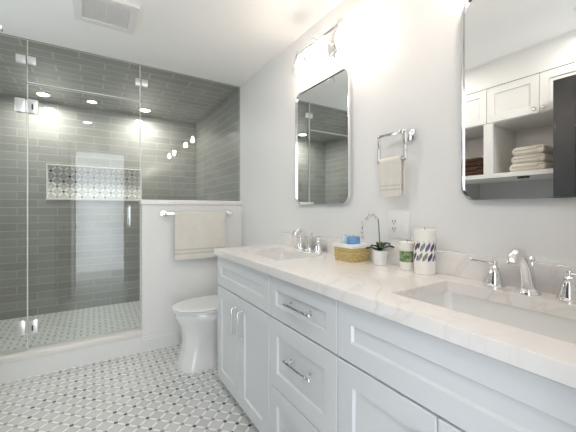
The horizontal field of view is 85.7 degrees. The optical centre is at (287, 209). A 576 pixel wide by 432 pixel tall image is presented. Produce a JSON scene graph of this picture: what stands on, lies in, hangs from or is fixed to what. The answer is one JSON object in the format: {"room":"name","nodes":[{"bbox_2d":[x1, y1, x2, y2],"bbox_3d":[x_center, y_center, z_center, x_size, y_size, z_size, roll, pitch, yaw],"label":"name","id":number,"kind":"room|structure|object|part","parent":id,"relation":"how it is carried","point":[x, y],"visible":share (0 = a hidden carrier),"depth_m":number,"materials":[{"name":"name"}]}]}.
{"room":"bathroom","nodes":[
{"label":"bathroom","id":0,"kind":"room"},
{"bbox_2d":[0,95,195,319],"bbox_3d":[-2.367,-0.019,3.879,2.642,2.439,0.112,0,0,-32],"label":"wall","id":1,"kind":"structure","parent":0,"point":[86,165],"depth_m":3.75,"materials":[{"name":"grey tile"}]},
{"bbox_3d":[-2.377,-0.321,3.867,1.011,0.414,0.102,0,0,-32],"label":"sill","id":2,"kind":"part","parent":1,"relation":"part of","materials":[{"name":"white tile"}]},
{"bbox_2d":[0,301,258,431],"bbox_3d":[-0.806,1.230,1.383,2.642,0.060,5.800,0,0,-32],"label":"floor","id":3,"kind":"structure","parent":0,"point":[148,391],"depth_m":2.04,"materials":[{"name":"tile"}]},
{"bbox_2d":[0,337,141,382],"bbox_3d":[-1.905,1.136,2.265,1.514,0.128,0.120,0,0,-32],"label":"kerb","id":4,"kind":"object","parent":3,"relation":"on","point":[17,370],"visible":0.78,"depth_m":2.34,"materials":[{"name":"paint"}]},
{"bbox_2d":[0,327,141,364],"bbox_3d":[-1.905,1.050,2.266,1.515,0.044,0.128,0,0,-32],"label":"trim","id":5,"kind":"structure","parent":4,"relation":"on","point":[16,355],"depth_m":2.36,"materials":[{"name":"beige stone"}]},
{"bbox_3d":[-2.227,-0.104,2.063,0.750,2.265,0.010,0,0,-32],"label":"screen","id":6,"kind":"object","parent":5,"relation":"on","visible":0},
{"bbox_2d":[16,40,147,101],"bbox_3d":[-1.588,-1.082,2.462,0.870,0.310,0.034,0,0,-32],"label":"glass panel","id":7,"kind":"object","parent":6,"relation":"attached to","point":[20,58],"visible":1,"depth_m":2.34,"materials":[{"name":"clear glass"}]},
{"bbox_3d":[-1.586,-1.083,2.464,0.750,0.309,0.010,0,0,-32],"label":"pane","id":8,"kind":"part","parent":7,"relation":"part of","materials":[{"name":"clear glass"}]},
{"bbox_2d":[172,295,217,372],"bbox_3d":[-0.563,0.800,2.544,0.733,0.799,0.474,0,0,-32],"label":"toilet","id":9,"kind":"object","parent":3,"relation":"on","point":[197,318],"visible":0.35,"depth_m":2.33,"materials":[{"name":"white ceramic"}]},
{"bbox_3d":[-0.656,0.748,2.486,0.514,0.024,0.384,0,0,-32],"label":"lid","id":10,"kind":"part","parent":9,"relation":"part of","materials":[{"name":"white plastic"}]},
{"bbox_3d":[-0.654,0.770,2.487,0.510,0.015,0.380,0,0,-32],"label":"seat","id":11,"kind":"part","parent":9,"relation":"part of","materials":[{"name":"white plastic"}]},
{"bbox_2d":[218,256,270,431],"bbox_3d":[-0.079,0.753,1.950,0.564,0.893,0.740,0,0,-32],"label":"vanity cabinet","id":12,"kind":"object","parent":3,"relation":"on","point":[243,291],"visible":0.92,"depth_m":1.75,"materials":[{"name":"paint"}]},
{"bbox_3d":[-0.379,0.829,1.981,0.020,0.626,0.366,0,0,-32],"label":"door","id":13,"kind":"part","parent":12,"relation":"part of","materials":[{"name":"paint"}]},
{"bbox_3d":[-0.327,0.663,1.847,0.034,0.170,0.020,0,0,-32],"label":"handle","id":14,"kind":"part","parent":12,"relation":"part of","materials":[{"name":"silver metal"}]},
{"bbox_3d":[-0.280,0.663,1.772,0.034,0.170,0.020,0,0,-32],"label":"handle","id":15,"kind":"part","parent":12,"relation":"part of","materials":[{"name":"silver metal"}]},
{"bbox_3d":[-0.280,0.412,1.824,0.020,0.192,0.737,0,0,-32],"label":"drawer","id":16,"kind":"part","parent":12,"relation":"part of","materials":[{"name":"paint"}]},
{"bbox_3d":[-0.182,0.829,1.667,0.020,0.626,0.366,0,0,-32],"label":"door","id":17,"kind":"part","parent":12,"relation":"part of","materials":[{"name":"paint"}]},
{"bbox_2d":[214,244,575,388],"bbox_3d":[0.261,0.287,1.422,0.551,0.039,2.025,0,0,-32],"label":"countertop","id":18,"kind":"structure","parent":12,"relation":"on","point":[390,292],"depth_m":0.97,"materials":[{"name":"white stone"}]},
{"bbox_2d":[258,253,301,259],"bbox_3d":[-0.050,0.384,1.913,0.351,0.152,0.493,0,0,-32],"label":"sink","id":19,"kind":"object","parent":18,"relation":"in","point":[280,256],"visible":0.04,"depth_m":2.15,"materials":[{"name":"ceramic"}]},
{"bbox_2d":[292,228,324,252],"bbox_3d":[0.099,0.193,1.999,0.161,0.150,0.356,0,0,-32],"label":"faucet","id":20,"kind":"object","parent":18,"relation":"on","point":[308,241],"visible":1,"depth_m":2.00,"materials":[{"name":"silver metal"}]},
{"bbox_3d":[0.085,0.222,2.108,0.064,0.092,0.064,0,0,-32],"label":"handle","id":21,"kind":"part","parent":20,"relation":"part of","materials":[{"name":"silver metal"}]},
{"bbox_3d":[0.098,0.193,1.999,0.159,0.150,0.066,0,0,-32],"label":"spout","id":22,"kind":"part","parent":20,"relation":"part of","materials":[{"name":"silver metal"}]},
{"bbox_3d":[0.191,0.222,1.938,0.064,0.092,0.064,0,0,-32],"label":"handle","id":23,"kind":"part","parent":20,"relation":"part of","materials":[{"name":"silver metal"}]},
{"bbox_2d":[333,242,370,262],"bbox_3d":[0.336,0.222,1.644,0.140,0.092,0.156,0,0,-32],"label":"wicker basket","id":24,"kind":"object","parent":18,"relation":"on","point":[355,253],"visible":0.88,"depth_m":1.59,"materials":[{"name":"beige wicker"}]},
{"bbox_2d":[341,234,347,243],"bbox_3d":[0.308,0.193,1.670,0.040,0.118,0.040,0,0,-32],"label":"candle","id":25,"kind":"object","parent":24,"relation":"in","point":[343,238],"visible":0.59,"depth_m":1.65,"materials":[{"name":"blue wax"}]},
{"bbox_2d":[347,235,359,244],"bbox_3d":[0.343,0.192,1.622,0.066,0.120,0.066,0,0,-32],"label":"candle","id":26,"kind":"object","parent":24,"relation":"in","point":[352,240],"visible":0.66,"depth_m":1.60,"materials":[{"name":"blue wax"}]},
{"bbox_2d":[361,212,393,265],"bbox_3d":[0.431,0.141,1.517,0.169,0.255,0.086,0,0,30],"label":"potted orchid","id":27,"kind":"object","parent":18,"relation":"on","point":[379,253],"visible":1,"depth_m":1.50,"materials":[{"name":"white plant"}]},
{"bbox_3d":[0.447,0.232,1.506,0.071,0.072,0.071,0,0,-32],"label":"pot","id":28,"kind":"part","parent":27,"relation":"part of","materials":[{"name":"white ceramic"}]},
{"bbox_2d":[399,241,413,270],"bbox_3d":[0.532,0.203,1.386,0.063,0.131,0.063,0,0,-32],"label":"pillar candle","id":29,"kind":"object","parent":18,"relation":"on","point":[406,260],"visible":0.87,"depth_m":1.36,"materials":[{"name":"beige wax"}]},
{"bbox_2d":[413,227,435,274],"bbox_3d":[0.575,0.172,1.306,0.087,0.193,0.087,0,0,-32],"label":"pillar candle","id":30,"kind":"object","parent":18,"relation":"on","point":[424,242],"visible":1,"depth_m":1.27,"materials":[{"name":"beige wax"}]},
{"bbox_2d":[415,291,575,343],"bbox_3d":[0.589,0.384,0.892,0.351,0.152,0.493,0,0,-32],"label":"sink","id":31,"kind":"object","parent":18,"relation":"in","point":[564,329],"visible":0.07,"depth_m":0.99,"materials":[{"name":"ceramic"}]},
{"bbox_2d":[469,248,575,303],"bbox_3d":[0.734,0.193,0.972,0.161,0.150,0.356,0,0,-32],"label":"faucet","id":32,"kind":"object","parent":18,"relation":"on","point":[566,293],"visible":1,"depth_m":0.97,"materials":[{"name":"silver metal"}]},
{"bbox_3d":[0.691,0.185,1.108,0.081,0.018,0.017,0,0,45],"label":"lever","id":33,"kind":"part","parent":32,"relation":"part of","materials":[{"name":"silver metal"}]},
{"bbox_3d":[0.720,0.222,1.080,0.064,0.092,0.064,0,0,-32],"label":"handle","id":34,"kind":"part","parent":32,"relation":"part of","materials":[{"name":"silver metal"}]},
{"bbox_3d":[0.733,0.193,0.971,0.159,0.150,0.066,0,0,-32],"label":"spout","id":35,"kind":"part","parent":32,"relation":"part of","materials":[{"name":"silver metal"}]},
{"bbox_3d":[0.795,0.207,1.009,0.018,0.111,0.019,0,0,-32],"label":"lift rod","id":36,"kind":"part","parent":32,"relation":"part of","materials":[{"name":"silver metal"}]},
{"bbox_3d":[0.826,0.222,0.911,0.064,0.092,0.064,0,0,-32],"label":"handle","id":37,"kind":"part","parent":32,"relation":"part of","materials":[{"name":"silver metal"}]},
{"bbox_2d":[269,275,339,431],"bbox_3d":[0.249,0.753,1.425,0.565,0.893,0.495,0,0,-32],"label":"vanity cabinet","id":38,"kind":"object","parent":3,"relation":"on","point":[303,322],"visible":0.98,"depth_m":1.27,"materials":[{"name":"paint"}]},
{"bbox_3d":[0.048,0.991,1.299,0.020,0.302,0.492,0,0,-32],"label":"drawer","id":39,"kind":"part","parent":38,"relation":"part of","materials":[{"name":"paint"}]},
{"bbox_3d":[0.037,0.653,1.264,0.035,0.022,0.196,0,0,-32],"label":"handle","id":40,"kind":"part","parent":38,"relation":"part of","materials":[{"name":"silver metal"}]},
{"bbox_3d":[0.037,0.408,1.264,0.035,0.022,0.196,0,0,-32],"label":"handle","id":41,"kind":"part","parent":38,"relation":"part of","materials":[{"name":"silver metal"}]},
{"bbox_3d":[0.048,0.412,1.299,0.020,0.192,0.492,0,0,-32],"label":"drawer","id":42,"kind":"part","parent":38,"relation":"part of","materials":[{"name":"paint"}]},
{"bbox_2d":[338,301,575,431],"bbox_3d":[0.579,0.753,0.900,0.564,0.893,0.740,0,0,-32],"label":"vanity cabinet","id":43,"kind":"object","parent":3,"relation":"on","point":[393,376],"visible":0.71,"depth_m":0.79,"materials":[{"name":"paint"}]},
{"bbox_3d":[0.279,0.829,0.931,0.020,0.626,0.366,0,0,-32],"label":"door","id":44,"kind":"part","parent":43,"relation":"part of","materials":[{"name":"paint"}]},
{"bbox_3d":[0.475,0.829,0.617,0.020,0.626,0.366,0,0,-32],"label":"door","id":45,"kind":"part","parent":43,"relation":"part of","materials":[{"name":"paint"}]},
{"bbox_2d":[0,0,342,123],"bbox_3d":[-1.145,-1.280,1.926,2.642,0.081,4.720,0,0,-32],"label":"ceiling","id":46,"kind":"structure","parent":0,"point":[229,42],"depth_m":2.42,"materials":[{"name":"paint"}]},
{"bbox_2d":[34,92,50,96],"bbox_3d":[-2.628,-1.235,3.328,0.144,0.008,0.144,0,0,-32],"label":"recessed light","id":47,"kind":"object","parent":46,"relation":"in","point":[43,94],"visible":1,"depth_m":3.32,"materials":[{"name":"white plastic"}]},
{"bbox_2d":[73,0,139,34],"bbox_3d":[-1.133,-1.229,1.933,0.340,0.022,0.330,0,0,-32],"label":"ceiling vent","id":48,"kind":"object","parent":46,"relation":"in","point":[119,15],"visible":1,"depth_m":1.93,"materials":[{"name":"plastic"}]},
{"bbox_2d":[139,108,150,111],"bbox_3d":[-1.778,-1.235,3.859,0.144,0.008,0.144,0,0,-32],"label":"recessed light","id":49,"kind":"object","parent":46,"relation":"in","point":[140,109],"visible":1,"depth_m":3.85,"materials":[{"name":"white plastic"}]},
{"bbox_2d":[140,204,241,336],"bbox_3d":[-0.878,0.578,2.907,0.908,1.245,0.120,0,0,-32],"label":"wall","id":50,"kind":"structure","parent":0,"point":[165,281],"depth_m":2.72,"materials":[{"name":"paint"}]},
{"bbox_2d":[15,84,139,348],"bbox_3d":[-1.614,0.050,2.446,0.818,1.936,0.125,0,0,-32],"label":"shower door","id":51,"kind":"structure","parent":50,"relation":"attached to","point":[29,106],"depth_m":2.26,"materials":[{"name":"clear glass"}]},
{"bbox_3d":[-1.341,0.051,2.617,0.019,0.187,0.125,0,0,-32],"label":"pull handle","id":52,"kind":"part","parent":51,"relation":"part of","materials":[{"name":"silver metal"}]},
{"bbox_2d":[142,330,181,352],"bbox_3d":[-0.848,1.137,2.846,0.894,0.125,0.014,0,0,-32],"label":"baseboard","id":53,"kind":"structure","parent":50,"relation":"attached to","point":[162,340],"depth_m":2.68,"materials":[{"name":"paint"}]},
{"bbox_2d":[139,199,241,204],"bbox_3d":[-0.882,-0.065,2.903,0.920,0.040,0.153,0,0,-32],"label":"trim","id":54,"kind":"structure","parent":50,"relation":"on","point":[142,201],"depth_m":2.81,"materials":[{"name":"beige stone"}]},
{"bbox_2d":[144,66,238,87],"bbox_3d":[-0.879,-0.661,2.906,0.904,1.152,0.010,0,0,-32],"label":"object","id":55,"kind":"structure","parent":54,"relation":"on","point":[144,66],"depth_m":2.88,"materials":[{"name":"silver metal"}]},
{"bbox_2d":[161,211,232,215],"bbox_3d":[-0.812,0.034,2.834,0.648,0.048,0.074,0,0,-32],"label":"towel bar","id":56,"kind":"object","parent":50,"relation":"attached to","point":[163,213],"visible":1,"depth_m":2.70,"materials":[{"name":"silver metal"}]},
{"bbox_3d":[-1.066,0.034,2.675,0.048,0.048,0.074,0,0,-32],"label":"post","id":57,"kind":"part","parent":56,"relation":"part of","materials":[{"name":"silver metal"}]},
{"bbox_2d":[174,211,224,259],"bbox_3d":[-0.795,0.226,2.815,0.456,0.426,0.044,0,0,-32],"label":"bath towel","id":58,"kind":"object","parent":56,"relation":"hanging from","point":[197,234],"visible":0.98,"depth_m":2.78,"materials":[{"name":"white fabric"}]},
{"bbox_2d":[196,0,575,265],"bbox_3d":[-0.050,-0.020,2.552,0.121,2.440,4.620,0,0,-32],"label":"wall","id":59,"kind":"structure","parent":0,"point":[403,58],"depth_m":1.60,"materials":[{"name":"paint"}]},
{"bbox_2d":[291,17,350,73],"bbox_3d":[0.210,-0.978,1.848,0.186,0.215,0.510,0,0,-32],"label":"vanity light","id":60,"kind":"object","parent":59,"relation":"attached to","point":[337,38],"visible":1,"depth_m":1.85,"materials":[{"name":"white glass"}]},
{"bbox_2d":[291,49,308,73],"bbox_3d":[0.078,-0.948,1.996,0.120,0.155,0.120,0,0,-32],"label":"shade","id":61,"kind":"object","parent":60,"relation":"attached to","point":[300,64],"depth_m":1.98,"materials":[{"name":"white glass"}]},
{"bbox_3d":[0.211,-1.005,1.849,0.147,0.044,0.400,0,0,-32],"label":"arm","id":62,"kind":"part","parent":60,"relation":"part of","materials":[{"name":"silver metal"}]},
{"bbox_2d":[330,17,350,47],"bbox_3d":[0.285,-0.948,1.665,0.120,0.155,0.120,0,0,-32],"label":"shade","id":63,"kind":"object","parent":60,"relation":"attached to","point":[341,36],"depth_m":1.65,"materials":[{"name":"white glass"}]},
{"bbox_2d":[296,69,351,204],"bbox_3d":[0.208,-0.426,1.998,0.026,0.783,0.543,0,0,-32],"label":"wall mirror","id":64,"kind":"object","parent":59,"relation":"attached to","point":[324,109],"visible":1,"depth_m":1.96,"materials":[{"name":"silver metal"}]},
{"bbox_2d":[378,129,415,163],"bbox_3d":[0.513,-0.297,1.477,0.066,0.147,0.173,0,0,-32],"label":"towel ring","id":65,"kind":"object","parent":59,"relation":"attached to","point":[409,135],"visible":0.94,"depth_m":1.42,"materials":[{"name":"silver metal"}]},
{"bbox_2d":[379,155,404,195],"bbox_3d":[0.492,-0.157,1.469,0.036,0.182,0.120,0,0,-32],"label":"hand towel","id":66,"kind":"object","parent":65,"relation":"hanging from","point":[392,170],"visible":1,"depth_m":1.44,"materials":[{"name":"white fabric"}]},
{"bbox_3d":[0.542,-0.356,1.423,0.057,0.020,0.022,0,0,-32],"label":"post","id":67,"kind":"part","parent":65,"relation":"part of","materials":[{"name":"silver metal"}]},
{"bbox_3d":[0.569,-0.346,1.440,0.010,0.050,0.052,0,0,-32],"label":"plate","id":68,"kind":"part","parent":65,"relation":"part of","materials":[{"name":"silver metal"}]},
{"bbox_2d":[388,212,409,239],"bbox_3d":[0.533,0.077,1.496,0.012,0.126,0.126,0,0,-32],"label":"outlet plate","id":69,"kind":"object","parent":59,"relation":"attached to","point":[398,223],"visible":1,"depth_m":1.49,"materials":[{"name":"white plastic"}]},
{"bbox_2d":[391,218,396,232],"bbox_3d":[0.519,0.077,1.516,0.004,0.070,0.035,0,0,-32],"label":"receptacle","id":70,"kind":"object","parent":69,"relation":"attached to","point":[393,220],"depth_m":1.51,"materials":[{"name":"white plastic"}]},
{"bbox_2d":[400,218,405,232],"bbox_3d":[0.546,0.077,1.472,0.004,0.070,0.035,0,0,-32],"label":"light switch","id":71,"kind":"object","parent":69,"relation":"attached to","point":[402,220],"depth_m":1.47,"materials":[{"name":"white plastic"}]},
{"bbox_2d":[280,232,575,294],"bbox_3d":[0.486,0.221,1.563,0.020,0.094,2.025,0,0,-32],"label":"backsplash","id":72,"kind":"structure","parent":59,"relation":"attached to","point":[549,277],"depth_m":1.19,"materials":[{"name":"white stone"}]},
{"bbox_2d":[462,0,575,199],"bbox_3d":[0.836,-0.426,0.996,0.026,0.783,0.542,0,0,-32],"label":"wall mirror","id":73,"kind":"object","parent":59,"relation":"attached to","point":[519,56],"visible":1,"depth_m":1.06,"materials":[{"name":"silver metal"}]}
]}

